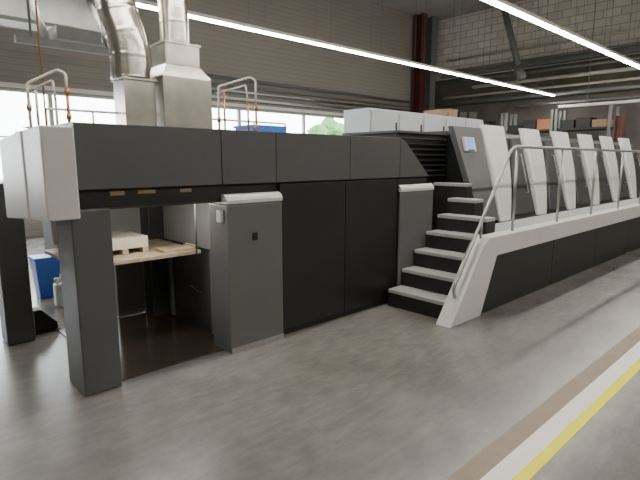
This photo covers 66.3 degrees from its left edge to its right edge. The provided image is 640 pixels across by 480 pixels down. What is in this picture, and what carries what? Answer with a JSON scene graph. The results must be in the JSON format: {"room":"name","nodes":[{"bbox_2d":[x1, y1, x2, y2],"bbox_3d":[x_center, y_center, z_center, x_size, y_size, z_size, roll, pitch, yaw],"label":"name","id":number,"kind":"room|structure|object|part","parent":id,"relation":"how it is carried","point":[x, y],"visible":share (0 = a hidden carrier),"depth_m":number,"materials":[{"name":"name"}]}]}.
{"room":"print shop","nodes":[
{"label":"print shop","id":0,"kind":"room"},
{"bbox_2d":[0,0,414,236],"bbox_3d":[-4.344,-3.900,12.110,24.090,7.095,0.198,-9,13,-43],"label":"wall","id":1,"kind":"structure","parent":0,"point":[224,50],"depth_m":14.69,"materials":[{"name":"metal"}]},
{"bbox_2d":[0,88,52,137],"bbox_3d":[-6.808,-1.999,10.041,2.461,2.194,0.082,-9,13,-43],"label":"window","id":2,"kind":"structure","parent":1,"relation":"in","point":[1,89],"depth_m":10.60,"materials":[{"name":"white metal"},{"name":"painted metal frame"}]},
{"bbox_2d":[50,92,113,124],"bbox_3d":[-5.014,-2.270,11.704,2.461,2.194,0.082,-9,13,-43],"label":"window","id":3,"kind":"structure","parent":1,"relation":"in","point":[51,94],"depth_m":10.98,"materials":[{"name":"white metal"},{"name":"painted metal frame"}]},
{"bbox_2d":[0,82,343,115],"bbox_3d":[-4.260,-3.515,12.058,24.057,0.082,0.082,-9,13,-43],"label":"trim","id":4,"kind":"structure","parent":1,"relation":"attached to","point":[3,84],"depth_m":11.41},
{"bbox_2d":[212,106,239,125],"bbox_3d":[-3.219,-2.542,13.367,2.461,2.194,0.082,-9,13,-43],"label":"window","id":5,"kind":"structure","parent":1,"relation":"in","point":[237,109],"depth_m":13.98,"materials":[{"name":"paint"}]},
{"bbox_2d":[240,109,303,132],"bbox_3d":[-1.425,-2.813,15.030,2.461,2.194,0.082,-9,13,-43],"label":"window","id":6,"kind":"structure","parent":1,"relation":"in","point":[240,109],"depth_m":15.05,"materials":[{"name":"metal"}]},
{"bbox_2d":[212,94,352,110],"bbox_3d":[-0.352,-4.262,15.559,10.230,0.100,0.206,-9,13,-43],"label":"pipe","id":7,"kind":"object","parent":1,"relation":"attached to","point":[213,95],"visible":0.56,"depth_m":14.69,"materials":[{"name":"metal"}]},
{"bbox_2d":[205,73,408,102],"bbox_3d":[-0.354,-4.767,15.478,10.230,0.090,0.201,-9,13,-43],"label":"pipe","id":8,"kind":"object","parent":1,"relation":"attached to","point":[208,75],"visible":0.66,"depth_m":15.19,"materials":[{"name":"grey metal"}]},
{"bbox_2d":[211,88,408,110],"bbox_3d":[-0.359,-4.442,15.536,10.230,0.060,0.187,-9,13,-43],"label":"pipe","id":9,"kind":"object","parent":1,"relation":"attached to","point":[236,91],"visible":0.77,"depth_m":15.37,"materials":[{"name":"metal"}]},
{"bbox_2d":[211,83,408,107],"bbox_3d":[-0.362,-4.573,15.519,10.230,0.040,0.177,-9,13,-43],"label":"pipe","id":10,"kind":"object","parent":1,"relation":"attached to","point":[211,83],"visible":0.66,"depth_m":15.41,"materials":[{"name":"grey metal"}]},
{"bbox_2d":[304,114,343,132],"bbox_3d":[0.369,-3.085,16.693,2.461,2.194,0.082,-9,13,-43],"label":"window","id":11,"kind":"structure","parent":1,"relation":"in","point":[304,114],"depth_m":16.10,"materials":[{"name":"paint"}]},
{"bbox_2d":[0,235,639,479],"bbox_3d":[1.823,0.709,6.208,24.090,0.099,17.820,-9,13,-43],"label":"floor","id":12,"kind":"structure","parent":0,"point":[384,391],"depth_m":3.41,"materials":[{"name":"concrete"}]},
{"bbox_2d":[28,254,59,298],"bbox_3d":[-3.342,0.440,5.986,0.297,0.503,0.297,-9,13,-43],"label":"waste bin","id":13,"kind":"object","parent":12,"relation":"on","point":[44,267],"visible":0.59,"depth_m":5.88,"materials":[{"name":"blue plastic"}]},
{"bbox_2d":[33,307,60,334],"bbox_3d":[-2.698,0.772,4.795,0.231,0.231,0.181,-9,13,-43],"label":"machine foot","id":14,"kind":"object","parent":12,"relation":"on","point":[43,322],"visible":0.8,"depth_m":4.73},
{"bbox_2d":[42,221,60,273],"bbox_3d":[-3.535,0.081,7.186,0.742,0.826,0.680,-9,13,-43],"label":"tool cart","id":15,"kind":"object","parent":12,"relation":"on","point":[46,224],"visible":0.02,"depth_m":6.99,"materials":[{"name":"grey metal"}]},
{"bbox_2d":[53,277,62,307],"bbox_3d":[-2.944,0.590,5.575,0.140,0.338,0.132,-9,13,-43],"label":"canister","id":16,"kind":"object","parent":12,"relation":"on","point":[57,287],"visible":0.47,"depth_m":5.51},
{"bbox_2d":[0,122,433,395],"bbox_3d":[-0.780,-0.145,5.241,4.326,1.898,1.784,-9,13,-43],"label":"printing press delivery","id":17,"kind":"object","parent":12,"relation":"on","point":[290,232],"visible":0.94,"depth_m":4.34,"materials":[{"name":"grey paint"}]},
{"bbox_2d":[23,0,71,128],"bbox_3d":[-2.225,-3.480,3.627,0.346,5.189,0.272,-9,13,-43],"label":"frame","id":18,"kind":"object","parent":17,"relation":"on","point":[66,89],"visible":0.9,"depth_m":3.99,"materials":[{"name":"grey metal"}]},
{"bbox_3d":[-2.231,-0.232,4.903,0.850,0.462,0.066,-9,13,-43],"label":"chamber panel","id":19,"kind":"part","parent":17,"relation":"part of","materials":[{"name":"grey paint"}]},
{"bbox_2d":[95,0,156,125],"bbox_3d":[-1.874,-3.585,4.397,0.456,5.148,0.433,-9,13,-43],"label":"duct","id":20,"kind":"object","parent":17,"relation":"on","point":[133,85],"visible":0.97,"depth_m":4.58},
{"bbox_3d":[-2.026,0.421,5.204,0.289,0.759,0.066,-9,13,-43],"label":"chamber frame","id":21,"kind":"part","parent":17,"relation":"part of","materials":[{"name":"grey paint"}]},
{"bbox_2d":[112,229,148,254],"bbox_3d":[-1.893,0.023,4.464,0.429,0.147,0.561,-9,13,-43],"label":"paper stack","id":22,"kind":"object","parent":17,"relation":"on","point":[123,240],"visible":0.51,"depth_m":4.34,"materials":[{"name":"white paper"}]},
{"bbox_3d":[-1.666,0.916,4.597,1.040,0.010,1.551,-9,13,-43],"label":"floor plate","id":23,"kind":"part","parent":17,"relation":"part of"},
{"bbox_3d":[-1.216,-0.613,3.612,1.107,0.442,0.036,-9,13,-43],"label":"panel","id":24,"kind":"part","parent":17,"relation":"part of","materials":[{"name":"grey paint"}]},
{"bbox_2d":[44,107,285,125],"bbox_3d":[-1.472,-1.254,5.413,2.829,0.218,0.023,-9,13,-43],"label":"roof railing","id":25,"kind":"object","parent":17,"relation":"on","point":[47,108],"visible":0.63,"depth_m":4.77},
{"bbox_3d":[-1.558,0.398,5.141,0.033,0.792,0.033,-9,13,-43],"label":"guide rail","id":26,"kind":"part","parent":17,"relation":"part of","materials":[{"name":"grey metal"}]},
{"bbox_2d":[156,243,195,252],"bbox_3d":[-1.323,0.071,4.498,0.305,0.040,0.182,-9,13,-43],"label":"wooden board","id":27,"kind":"object","parent":17,"relation":"on","point":[187,246],"visible":1,"depth_m":4.46,"materials":[{"name":"brown wood"}]},
{"bbox_2d":[149,0,212,128],"bbox_3d":[-1.452,-3.630,4.686,0.554,5.144,0.436,-9,13,-43],"label":"duct","id":28,"kind":"object","parent":17,"relation":"on","point":[183,90],"visible":0.93,"depth_m":4.83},
{"bbox_3d":[-1.252,-0.196,4.757,0.041,0.487,1.114,-9,13,-43],"label":"chamber panel","id":29,"kind":"part","parent":17,"relation":"part of","materials":[{"name":"grey paint"}]},
{"bbox_3d":[-1.246,0.459,4.869,0.025,0.825,1.114,-9,13,-43],"label":"chamber panel","id":30,"kind":"part","parent":17,"relation":"part of","materials":[{"name":"grey paint"}]},
{"bbox_3d":[-1.102,-0.124,4.344,0.016,0.495,0.015,-9,13,-43],"label":"hoist chain","id":31,"kind":"part","parent":17,"relation":"part of","materials":[{"name":"grey metal"}]},
{"bbox_3d":[-0.994,0.495,4.548,0.033,0.792,0.033,-9,13,-43],"label":"guide rail","id":32,"kind":"part","parent":17,"relation":"part of","materials":[{"name":"grey metal"}]},
{"bbox_2d":[216,76,257,130],"bbox_3d":[-0.884,-1.433,5.246,0.532,0.626,0.180,-3,10,-15],"label":"frame","id":33,"kind":"object","parent":17,"relation":"on","point":[248,77],"visible":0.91,"depth_m":5.21,"materials":[{"name":"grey metal"}]},
{"bbox_3d":[-0.606,-0.705,4.177,0.554,0.442,0.036,-9,13,-43],"label":"panel","id":34,"kind":"part","parent":17,"relation":"part of","materials":[{"name":"grey paint"}]},
{"bbox_2d":[233,124,286,131],"bbox_3d":[-0.692,-1.258,5.707,0.478,0.130,0.412,-9,13,-43],"label":"crate","id":35,"kind":"object","parent":17,"relation":"on","point":[269,128],"visible":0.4,"depth_m":5.56,"materials":[{"name":"blue plastic"}]},
{"bbox_3d":[-0.065,0.130,4.829,0.851,1.383,0.036,-9,13,-43],"label":"panel","id":36,"kind":"part","parent":17,"relation":"part of","materials":[{"name":"black paint"}]},
{"bbox_3d":[-0.052,-0.789,4.690,0.950,0.442,0.036,-9,13,-43],"label":"panel","id":37,"kind":"part","parent":17,"relation":"part of","materials":[{"name":"grey paint"}]},
{"bbox_3d":[0.561,0.035,5.408,0.851,1.383,0.036,-9,13,-43],"label":"panel","id":38,"kind":"part","parent":17,"relation":"part of","materials":[{"name":"black paint"}]},
{"bbox_3d":[0.597,-0.887,5.292,0.818,0.442,0.036,-9,13,-43],"label":"panel","id":39,"kind":"part","parent":17,"relation":"part of","materials":[{"name":"grey paint"}]},
{"bbox_3d":[1.078,-0.043,5.888,0.554,1.383,0.036,-9,13,-43],"label":"panel","id":40,"kind":"part","parent":17,"relation":"part of","materials":[{"name":"black paint"}]},
{"bbox_3d":[1.109,-0.964,5.766,0.572,0.438,0.036,-9,13,-43],"label":"panel","id":41,"kind":"part","parent":17,"relation":"part of","materials":[{"name":"grey paint"}]},
{"bbox_2d":[344,108,397,132],"bbox_3d":[0.924,-1.070,8.958,0.751,2.524,0.665,-9,13,-43],"label":"tall cabinet","id":42,"kind":"object","parent":12,"relation":"on","point":[364,119],"visible":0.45,"depth_m":8.53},
{"bbox_3d":[1.134,-1.074,8.730,0.711,2.343,0.025,-9,13,-43],"label":"door","id":43,"kind":"part","parent":42,"relation":"part of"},
{"bbox_2d":[342,130,448,229],"bbox_3d":[1.119,-0.564,7.371,1.221,2.038,1.023,-9,13,-43],"label":"press transfer section","id":44,"kind":"object","parent":12,"relation":"on","point":[429,148],"visible":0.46,"depth_m":7.00,"materials":[{"name":"grey paint"}]},
{"bbox_3d":[1.119,-1.554,7.209,1.221,0.031,1.023,-9,13,-43],"label":"housing lid","id":45,"kind":"part","parent":44,"relation":"part of","materials":[{"name":"grey paint"}]},
{"bbox_2d":[398,111,422,131],"bbox_3d":[1.477,-1.153,9.470,0.751,2.524,0.665,-9,13,-43],"label":"tall cabinet","id":46,"kind":"object","parent":12,"relation":"on","point":[407,121],"visible":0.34,"depth_m":9.04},
{"bbox_2d":[412,12,426,113],"bbox_3d":[3.828,-5.041,19.103,0.396,7.095,0.396,-9,13,-43],"label":"steel column","id":47,"kind":"structure","parent":12,"relation":"on","point":[418,100],"depth_m":18.77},
{"bbox_2d":[424,16,437,110],"bbox_3d":[4.309,-5.114,19.549,0.429,7.095,0.429,-9,13,-43],"label":"steel column","id":48,"kind":"structure","parent":12,"relation":"on","point":[432,23],"depth_m":19.18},
{"bbox_2d":[422,113,444,131],"bbox_3d":[2.031,-1.237,9.983,0.751,2.524,0.665,-9,13,-43],"label":"tall cabinet","id":49,"kind":"object","parent":12,"relation":"on","point":[431,122],"visible":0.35,"depth_m":9.54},
{"bbox_2d":[423,110,447,115],"bbox_3d":[2.368,-2.590,10.064,0.310,0.117,0.376,-9,13,-43],"label":"carton","id":50,"kind":"object","parent":49,"relation":"on","point":[434,112],"visible":0.56,"depth_m":9.93,"materials":[{"name":"cardboard"}]},
{"bbox_2d":[445,116,464,130],"bbox_3d":[2.584,-1.321,10.496,0.751,2.524,0.665,-9,13,-43],"label":"tall cabinet","id":51,"kind":"object","parent":12,"relation":"on","point":[449,121],"visible":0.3,"depth_m":10.02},
{"bbox_2d":[437,109,457,116],"bbox_3d":[2.645,-2.656,10.316,0.343,0.167,0.376,-9,13,-43],"label":"carton","id":52,"kind":"object","parent":51,"relation":"on","point":[451,112],"visible":0.33,"depth_m":10.16,"materials":[{"name":"cardboard"}]},
{"bbox_2d":[465,118,483,127],"bbox_3d":[3.137,-1.405,11.009,0.751,2.524,0.665,-9,13,-43],"label":"tall cabinet","id":53,"kind":"object","parent":12,"relation":"on","point":[475,123],"visible":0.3,"depth_m":10.55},
{"bbox_2d":[457,112,467,117],"bbox_3d":[2.933,-2.684,10.586,0.310,0.134,0.376,-9,13,-43],"label":"tool case","id":54,"kind":"object","parent":53,"relation":"on","point":[459,114],"visible":0.29,"depth_m":10.43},
{"bbox_2d":[467,112,476,118],"bbox_3d":[3.222,-2.736,10.852,0.343,0.150,0.376,-9,13,-43],"label":"tool case","id":55,"kind":"object","parent":53,"relation":"on","point":[471,115],"visible":0.29,"depth_m":10.69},
{"bbox_2d":[431,125,535,230],"bbox_3d":[2.073,-0.665,7.659,1.933,2.145,1.890,-9,13,-43],"label":"printing unit","id":56,"kind":"object","parent":12,"relation":"on","point":[476,156],"visible":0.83,"depth_m":6.94,"materials":[{"name":"black paint"}]},
{"bbox_2d":[500,113,513,133],"bbox_3d":[5.919,-2.837,17.634,0.742,3.218,1.600,-9,13,-43],"label":"storage rack","id":57,"kind":"object","parent":12,"relation":"on","point":[502,114],"visible":0.11,"depth_m":16.66,"materials":[{"name":"grey metal"}]},
{"bbox_2d":[483,121,495,125],"bbox_3d":[5.919,-4.026,17.440,0.528,0.376,0.426,-9,13,-43],"label":"tool case","id":58,"kind":"object","parent":57,"relation":"on","point":[485,122],"visible":0.36,"depth_m":17.21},
{"bbox_2d":[388,145,639,327],"bbox_3d":[4.760,-0.685,8.798,10.722,1.816,1.287,-9,13,-43],"label":"gallery","id":59,"kind":"object","parent":12,"relation":"on","point":[468,270],"visible":1,"depth_m":5.88,"materials":[{"name":"grey metal"}]},
{"bbox_3d":[1.715,-0.107,5.215,0.028,0.182,0.027,-9,13,-43],"label":"rail post","id":60,"kind":"part","parent":59,"relation":"part of","materials":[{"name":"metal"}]},
{"bbox_3d":[1.760,0.562,5.361,0.214,0.462,0.107,-9,13,-43],"label":"skirt panel","id":61,"kind":"part","parent":59,"relation":"part of","materials":[{"name":"black paint"}]},
{"bbox_3d":[2.244,-0.570,5.643,0.032,0.957,0.030,-9,13,-43],"label":"rail post","id":62,"kind":"part","parent":59,"relation":"part of","materials":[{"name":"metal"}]},
{"bbox_3d":[2.439,0.383,5.979,1.643,0.617,0.107,-9,13,-43],"label":"skirt panel","id":63,"kind":"part","parent":59,"relation":"part of","materials":[{"name":"black paint"}]},
{"bbox_3d":[5.200,-0.755,8.425,10.568,1.558,0.034,-9,13,-43],"label":"handrail","id":64,"kind":"part","parent":59,"relation":"part of","materials":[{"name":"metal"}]},
{"bbox_3d":[3.182,-0.712,6.512,0.032,0.957,0.030,-9,13,-43],"label":"rail post","id":65,"kind":"part","parent":59,"relation":"part of","materials":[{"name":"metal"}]},
{"bbox_3d":[3.642,0.201,7.093,1.643,0.617,0.107,-9,13,-43],"label":"skirt panel","id":66,"kind":"part","parent":59,"relation":"part of","materials":[{"name":"black paint"}]},
{"bbox_3d":[4.120,-0.854,7.382,0.032,0.957,0.030,-9,13,-43],"label":"rail post","id":67,"kind":"part","parent":59,"relation":"part of","materials":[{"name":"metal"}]},
{"bbox_3d":[4.845,0.019,8.208,1.643,0.617,0.107,-9,13,-43],"label":"skirt panel","id":68,"kind":"part","parent":59,"relation":"part of","materials":[{"name":"black paint"}]},
{"bbox_3d":[5.059,-0.996,8.251,0.032,0.957,0.030,-9,13,-43],"label":"rail post","id":69,"kind":"part","parent":59,"relation":"part of","materials":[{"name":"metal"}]},
{"bbox_3d":[6.048,-0.163,9.323,1.643,0.617,0.107,-9,13,-43],"label":"skirt panel","id":70,"kind":"part","parent":59,"relation":"part of","materials":[{"name":"black paint"}]},
{"bbox_2d":[504,109,562,136],"bbox_3d":[7.049,-2.643,16.447,0.742,3.218,1.600,-9,13,-43],"label":"storage rack","id":71,"kind":"object","parent":12,"relation":"on","point":[552,110],"visible":0.29,"depth_m":15.90,"materials":[{"name":"grey metal"}]},
{"bbox_2d":[509,125,522,130],"bbox_3d":[6.732,-3.786,16.601,0.528,0.172,0.426,-9,13,-43],"label":"tool case","id":72,"kind":"object","parent":71,"relation":"on","point":[512,127],"visible":0.53,"depth_m":16.43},
{"bbox_2d":[523,120,536,128],"bbox_3d":[7.049,-3.804,16.257,0.528,0.320,0.426,-9,13,-43],"label":"tool case","id":73,"kind":"object","parent":71,"relation":"on","point":[527,124],"visible":0.48,"depth_m":16.06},
{"bbox_2d":[506,129,557,133],"bbox_3d":[7.049,-3.612,16.288,0.742,0.066,1.432,-9,13,-43],"label":"shelf","id":74,"kind":"object","parent":71,"relation":"attached to","point":[540,130],"depth_m":15.84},
{"bbox_2d":[537,119,554,128],"bbox_3d":[7.365,-3.747,15.925,0.528,0.314,0.426,-9,13,-43],"label":"plastic box","id":75,"kind":"object","parent":71,"relation":"on","point":[542,123],"visible":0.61,"depth_m":15.74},
{"bbox_2d":[505,128,566,215],"bbox_3d":[3.233,-0.841,8.735,1.224,2.145,1.890,-9,13,-43],"label":"printing unit","id":76,"kind":"object","parent":12,"relation":"on","point":[541,164],"visible":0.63,"depth_m":7.94,"materials":[{"name":"black paint"}]},
{"bbox_2d":[446,326,639,479],"bbox_3d":[3.146,0.890,4.784,24.055,0.002,0.124,-9,13,-43],"label":"floor marking","id":77,"kind":"object","parent":12,"relation":"on","point":[493,454],"depth_m":3.18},
{"bbox_2d":[480,341,639,479],"bbox_3d":[3.227,0.903,4.699,24.055,0.003,0.112,-9,13,-43],"label":"floor marking","id":78,"kind":"object","parent":12,"relation":"on","point":[511,465],"depth_m":3.12,"materials":[{"name":"white paint"}]},
{"bbox_2d":[540,131,590,210],"bbox_3d":[4.135,-0.977,9.571,1.224,2.145,1.890,-9,13,-43],"label":"printing unit","id":79,"kind":"object","parent":12,"relation":"on","point":[574,186],"visible":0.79,"depth_m":8.81,"materials":[{"name":"black paint"}]},
{"bbox_2d":[511,358,639,479],"bbox_3d":[3.288,0.914,4.635,24.055,0.003,0.066,-9,13,-43],"label":"floor marking","id":80,"kind":"object","parent":12,"relation":"on","point":[552,448],"depth_m":3.06,"materials":[{"name":"yellow paint"}]},
{"bbox_2d":[554,105,619,136],"bbox_3d":[8.178,-2.450,15.260,0.742,3.218,1.600,-9,13,-43],"label":"storage rack","id":81,"kind":"object","parent":12,"relation":"on","point":[608,127],"visible":0.33,"depth_m":14.77,"materials":[{"name":"grey metal"}]},
{"bbox_2d":[560,120,575,127],"bbox_3d":[7.862,-3.632,15.408,0.528,0.253,0.426,-9,13,-43],"label":"tool case","id":82,"kind":"object","parent":81,"relation":"on","point":[563,123],"visible":0.64,"depth_m":15.21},
{"bbox_2d":[556,126,612,131],"bbox_3d":[8.178,-3.418,15.101,0.742,0.066,1.432,-9,13,-43],"label":"shelf","id":83,"kind":"object","parent":81,"relation":"attached to","point":[603,127],"depth_m":14.85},
{"bbox_2d":[575,117,596,127],"bbox_3d":[8.178,-3.600,15.072,0.528,0.299,0.426,-9,13,-43],"label":"tool case","id":84,"kind":"object","parent":81,"relation":"on","point":[585,121],"visible":0.75,"depth_m":14.88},
{"bbox_2d":[592,119,612,126],"bbox_3d":[8.495,-3.506,14.746,0.528,0.218,0.426,-9,13,-43],"label":"carton","id":85,"kind":"object","parent":81,"relation":"on","point":[598,122],"visible":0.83,"depth_m":14.57,"materials":[{"name":"cardboard"}]},
{"bbox_2d":[569,134,611,205],"bbox_3d":[5.037,-1.114,10.407,1.224,2.145,1.890,-9,13,-43],"label":"printing unit","id":86,"kind":"object","parent":12,"relation":"on","point":[602,193],"visible":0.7,"depth_m":9.64,"materials":[{"name":"black paint"}]},
{"bbox_2d":[593,136,629,201],"bbox_3d":[5.939,-1.250,11.243,1.224,2.145,1.890,-9,13,-43],"label":"printing unit","id":87,"kind":"object","parent":12,"relation":"on","point":[612,160],"visible":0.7,"depth_m":10.41,"materials":[{"name":"black paint"}]},
{"bbox_2d":[612,115,625,141],"bbox_3d":[8.441,-2.077,13.999,0.297,2.888,0.297,-9,13,-43],"label":"steel column","id":88,"kind":"structure","parent":12,"relation":"on","point":[619,120],"depth_m":13.80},
{"bbox_2d":[613,138,639,198],"bbox_3d":[6.841,-1.387,12.079,1.224,2.145,1.890,-9,13,-43],"label":"printing unit","id":89,"kind":"object","parent":12,"relation":"on","point":[631,162],"visible":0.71,"depth_m":11.23,"materials":[{"name":"black paint"}]},
{"bbox_2d":[367,0,522,20],"bbox_3d":[1.823,-6.424,5.043,24.090,0.165,17.820,-9,13,-43],"label":"ceiling","id":90,"kind":"structure","parent":0,"point":[442,9],"depth_m":17.61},
{"bbox_2d":[0,0,108,55],"bbox_3d":[-3.673,-4.396,5.932,2.640,4.125,1.407,-9,13,-43],"label":"support","id":91,"kind":"object","parent":90,"relation":"hanging from","point":[70,25],"visible":0.65,"depth_m":6.18,"materials":[{"name":"grey metal"}]},
{"bbox_3d":[-3.343,-4.333,5.342,0.030,4.059,0.028,-9,13,-43],"label":"hanger rod","id":92,"kind":"part","parent":91,"relation":"part of","materials":[{"name":"grey metal"}]},
{"bbox_2d":[136,0,158,10],"bbox_3d":[-2.643,-4.818,6.217,1.475,3.382,0.116,-9,13,-43],"label":"fluorescent light","id":93,"kind":"object","parent":90,"relation":"hanging from","point":[139,3],"visible":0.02,"depth_m":6.70,"materials":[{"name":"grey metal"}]},
{"bbox_2d":[188,0,258,31],"bbox_3d":[-1.560,-4.982,7.220,1.475,3.382,0.116,-9,13,-43],"label":"fluorescent light","id":94,"kind":"object","parent":90,"relation":"hanging from","point":[194,15],"visible":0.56,"depth_m":7.50,"materials":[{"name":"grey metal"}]},
{"bbox_2d":[257,4,324,45],"bbox_3d":[-0.478,-5.146,8.223,1.475,3.382,0.116,-9,13,-43],"label":"fluorescent light","id":95,"kind":"object","parent":90,"relation":"hanging from","point":[262,30],"visible":0.84,"depth_m":8.38,"materials":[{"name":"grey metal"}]},
{"bbox_2d":[323,0,377,57],"bbox_3d":[0.605,-5.310,9.226,1.475,3.382,0.116,-9,13,-43],"label":"fluorescent light","id":96,"kind":"object","parent":90,"relation":"hanging from","point":[327,44],"visible":0.84,"depth_m":9.45,"materials":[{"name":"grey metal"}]},
{"bbox_2d":[376,0,420,66],"bbox_3d":[1.687,-5.474,10.230,1.475,3.382,0.116,-9,13,-43],"label":"fluorescent light","id":97,"kind":"object","parent":90,"relation":"hanging from","point":[380,56],"visible":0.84,"depth_m":10.42,"materials":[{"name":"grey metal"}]},
{"bbox_2d":[419,0,456,74],"bbox_3d":[2.770,-5.637,11.233,1.475,3.382,0.116,-9,13,-43],"label":"fluorescent light","id":98,"kind":"object","parent":90,"relation":"hanging from","point":[425,66],"visible":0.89,"depth_m":11.44,"materials":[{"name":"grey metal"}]},
{"bbox_2d":[456,11,486,80],"bbox_3d":[3.852,-5.801,12.236,1.475,3.382,0.116,-9,13,-43],"label":"fluorescent light","id":99,"kind":"object","parent":90,"relation":"hanging from","point":[461,74],"visible":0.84,"depth_m":12.41,"materials":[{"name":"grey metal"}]},
{"bbox_2d":[482,0,498,4],"bbox_3d":[1.815,-4.753,5.813,1.475,3.382,0.116,-9,13,-43],"label":"fluorescent light","id":100,"kind":"object","parent":90,"relation":"hanging from","point":[492,2],"visible":1,"depth_m":6.50,"materials":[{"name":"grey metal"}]},
{"bbox_2d":[485,7,512,86],"bbox_3d":[4.935,-5.965,13.239,1.475,3.382,0.116,-9,13,-43],"label":"fluorescent light","id":101,"kind":"object","parent":90,"relation":"hanging from","point":[488,79],"visible":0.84,"depth_m":13.40,"materials":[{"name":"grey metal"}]},
{"bbox_2d":[501,9,526,80],"bbox_3d":[6.416,-6.778,16.393,0.320,2.861,1.139,-9,13,-43],"label":"brace","id":102,"kind":"object","parent":90,"relation":"attached to","point":[519,71],"visible":0.97,"depth_m":16.32,"materials":[{"name":"grey metal"}]},
{"bbox_2d":[494,0,545,24],"bbox_3d":[2.898,-4.916,6.817,1.475,3.382,0.116,-9,13,-43],"label":"fluorescent light","id":103,"kind":"object","parent":90,"relation":"hanging from","point":[505,5],"visible":0.83,"depth_m":7.02,"materials":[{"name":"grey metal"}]},
{"bbox_2d":[512,0,537,91],"bbox_3d":[6.018,-6.129,14.243,1.475,3.382,0.116,-9,13,-43],"label":"fluorescent light","id":104,"kind":"object","parent":90,"relation":"hanging from","point":[514,84],"visible":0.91,"depth_m":14.40,"materials":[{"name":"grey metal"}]},
{"bbox_2d":[535,1,558,95],"bbox_3d":[7.100,-6.293,15.246,1.475,3.382,0.116,-9,13,-43],"label":"fluorescent light","id":105,"kind":"object","parent":90,"relation":"hanging from","point":[537,90],"visible":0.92,"depth_m":15.44,"materials":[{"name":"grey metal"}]},
{"bbox_2d":[540,0,580,40],"bbox_3d":[3.980,-5.080,7.820,1.475,3.382,0.116,-9,13,-43],"label":"fluorescent light","id":106,"kind":"object","parent":90,"relation":"hanging from","point":[549,25],"visible":0.88,"depth_m":8.03,"materials":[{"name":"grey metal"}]},
{"bbox_2d":[576,1,609,52],"bbox_3d":[5.063,-5.244,8.823,1.475,3.382,0.116,-9,13,-43],"label":"fluorescent light","id":107,"kind":"object","parent":90,"relation":"hanging from","point":[583,40],"visible":0.81,"depth_m":9.02,"materials":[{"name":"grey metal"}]},
{"bbox_2d":[558,0,639,107],"bbox_3d":[9.366,-5.717,13.139,0.088,3.840,5.445,-9,13,-43],"label":"fluorescent light","id":108,"kind":"object","parent":90,"relation":"hanging from","point":[634,100],"visible":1,"depth_m":14.54,"materials":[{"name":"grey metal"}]},
{"bbox_2d":[604,1,632,62],"bbox_3d":[6.145,-5.408,9.826,1.475,3.382,0.116,-9,13,-43],"label":"fluorescent light","id":109,"kind":"object","parent":90,"relation":"hanging from","point":[611,53],"visible":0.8,"depth_m":10.01,"materials":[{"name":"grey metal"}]},
{"bbox_2d":[627,0,639,68],"bbox_3d":[7.228,-5.572,10.830,1.475,3.382,0.116,-9,13,-43],"label":"fluorescent light","id":110,"kind":"object","parent":90,"relation":"hanging from","point":[634,63],"visible":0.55,"depth_m":10.72,"materials":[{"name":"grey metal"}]},
{"bbox_2d":[436,0,639,80],"bbox_3d":[10.676,-4.181,13.833,0.198,7.095,17.820,-9,13,-43],"label":"wall","id":111,"kind":"structure","parent":0,"point":[472,27],"depth_m":16.81,"materials":[{"name":"brick"}]},
{"bbox_2d":[435,54,639,161],"bbox_3d":[10.592,-3.028,13.941,0.033,4.785,17.820,-9,13,-43],"label":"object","id":112,"kind":"structure","parent":111,"relation":"attached to","point":[488,111],"depth_m":16.41,"materials":[{"name":"metal"}]},
{"bbox_2d":[439,42,639,78],"bbox_3d":[10.668,-5.495,13.175,0.314,0.264,17.127,-9,13,-43],"label":"beam","id":113,"kind":"structure","parent":111,"relation":"attached to","point":[623,49],"depth_m":16.30,"materials":[{"name":"grey metal"}]},
{"bbox_3d":[10.674,-5.601,13.163,0.066,0.050,17.127,-9,13,-43],"label":"crane rail","id":114,"kind":"part","parent":113,"relation":"part of","materials":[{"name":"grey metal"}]},
{"bbox_2d":[441,84,639,106],"bbox_3d":[8.383,-4.735,15.689,0.415,0.140,10.230,-9,13,-43],"label":"pipe","id":115,"kind":"object","parent":111,"relation":"attached to","point":[632,86],"visible":1,"depth_m":16.34,"materials":[{"name":"grey metal"}]},
{"bbox_2d":[443,56,639,83],"bbox_3d":[8.426,-5.556,15.596,0.296,0.100,10.230,-9,13,-43],"label":"pipe","id":116,"kind":"object","parent":111,"relation":"attached to","point":[636,57],"visible":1,"depth_m":16.16,"materials":[{"name":"grey metal"}]},
{"bbox_2d":[443,77,639,98],"bbox_3d":[8.430,-4.986,15.693,0.286,0.080,10.230,-9,13,-43],"label":"pipe","id":117,"kind":"object","parent":111,"relation":"attached to","point":[631,78],"visible":1,"depth_m":16.22,"materials":[{"name":"grey metal"}]},
{"bbox_2d":[446,28,639,62],"bbox_3d":[8.478,-6.378,15.511,0.154,0.080,10.230,-9,13,-43],"label":"pipe","id":118,"kind":"object","parent":111,"relation":"attached to","point":[638,29],"visible":0.87,"depth_m":16.36,"materials":[{"name":"grey metal"}]},
{"bbox_2d":[472,66,639,88],"bbox_3d":[8.839,-5.179,15.133,0.405,0.120,8.910,-9,13,-43],"label":"pipe","id":119,"kind":"object","parent":111,"relation":"attached to","point":[631,68],"visible":1,"depth_m":15.81,"materials":[{"name":"grey metal"}]},
{"bbox_2d":[514,95,639,107],"bbox_3d":[9.412,-4.269,14.680,0.381,0.070,7.260,-9,13,-43],"label":"pipe","id":120,"kind":"object","parent":111,"relation":"attached to","point":[637,96],"visible":1,"depth_m":15.62,"materials":[{"name":"grey metal"}]},
{"label":"outside","id":121,"kind":"structure","parent":0,"visible":0},
{"bbox_3d":[-9.150,-3.760,33.682,66.000,0.066,37.125,-9,13,-43],"label":"ground","id":122,"kind":"structure","parent":121,"visible":0},
{"bbox_2d":[307,117,343,134],"bbox_3d":[1.049,-4.805,27.329,5.207,4.043,3.465,-9,13,-43],"label":"tree","id":123,"kind":"object","parent":122,"relation":"on","point":[329,126],"visible":0.16,"depth_m":25.73,"materials":[{"name":"green plant"}]}
]}

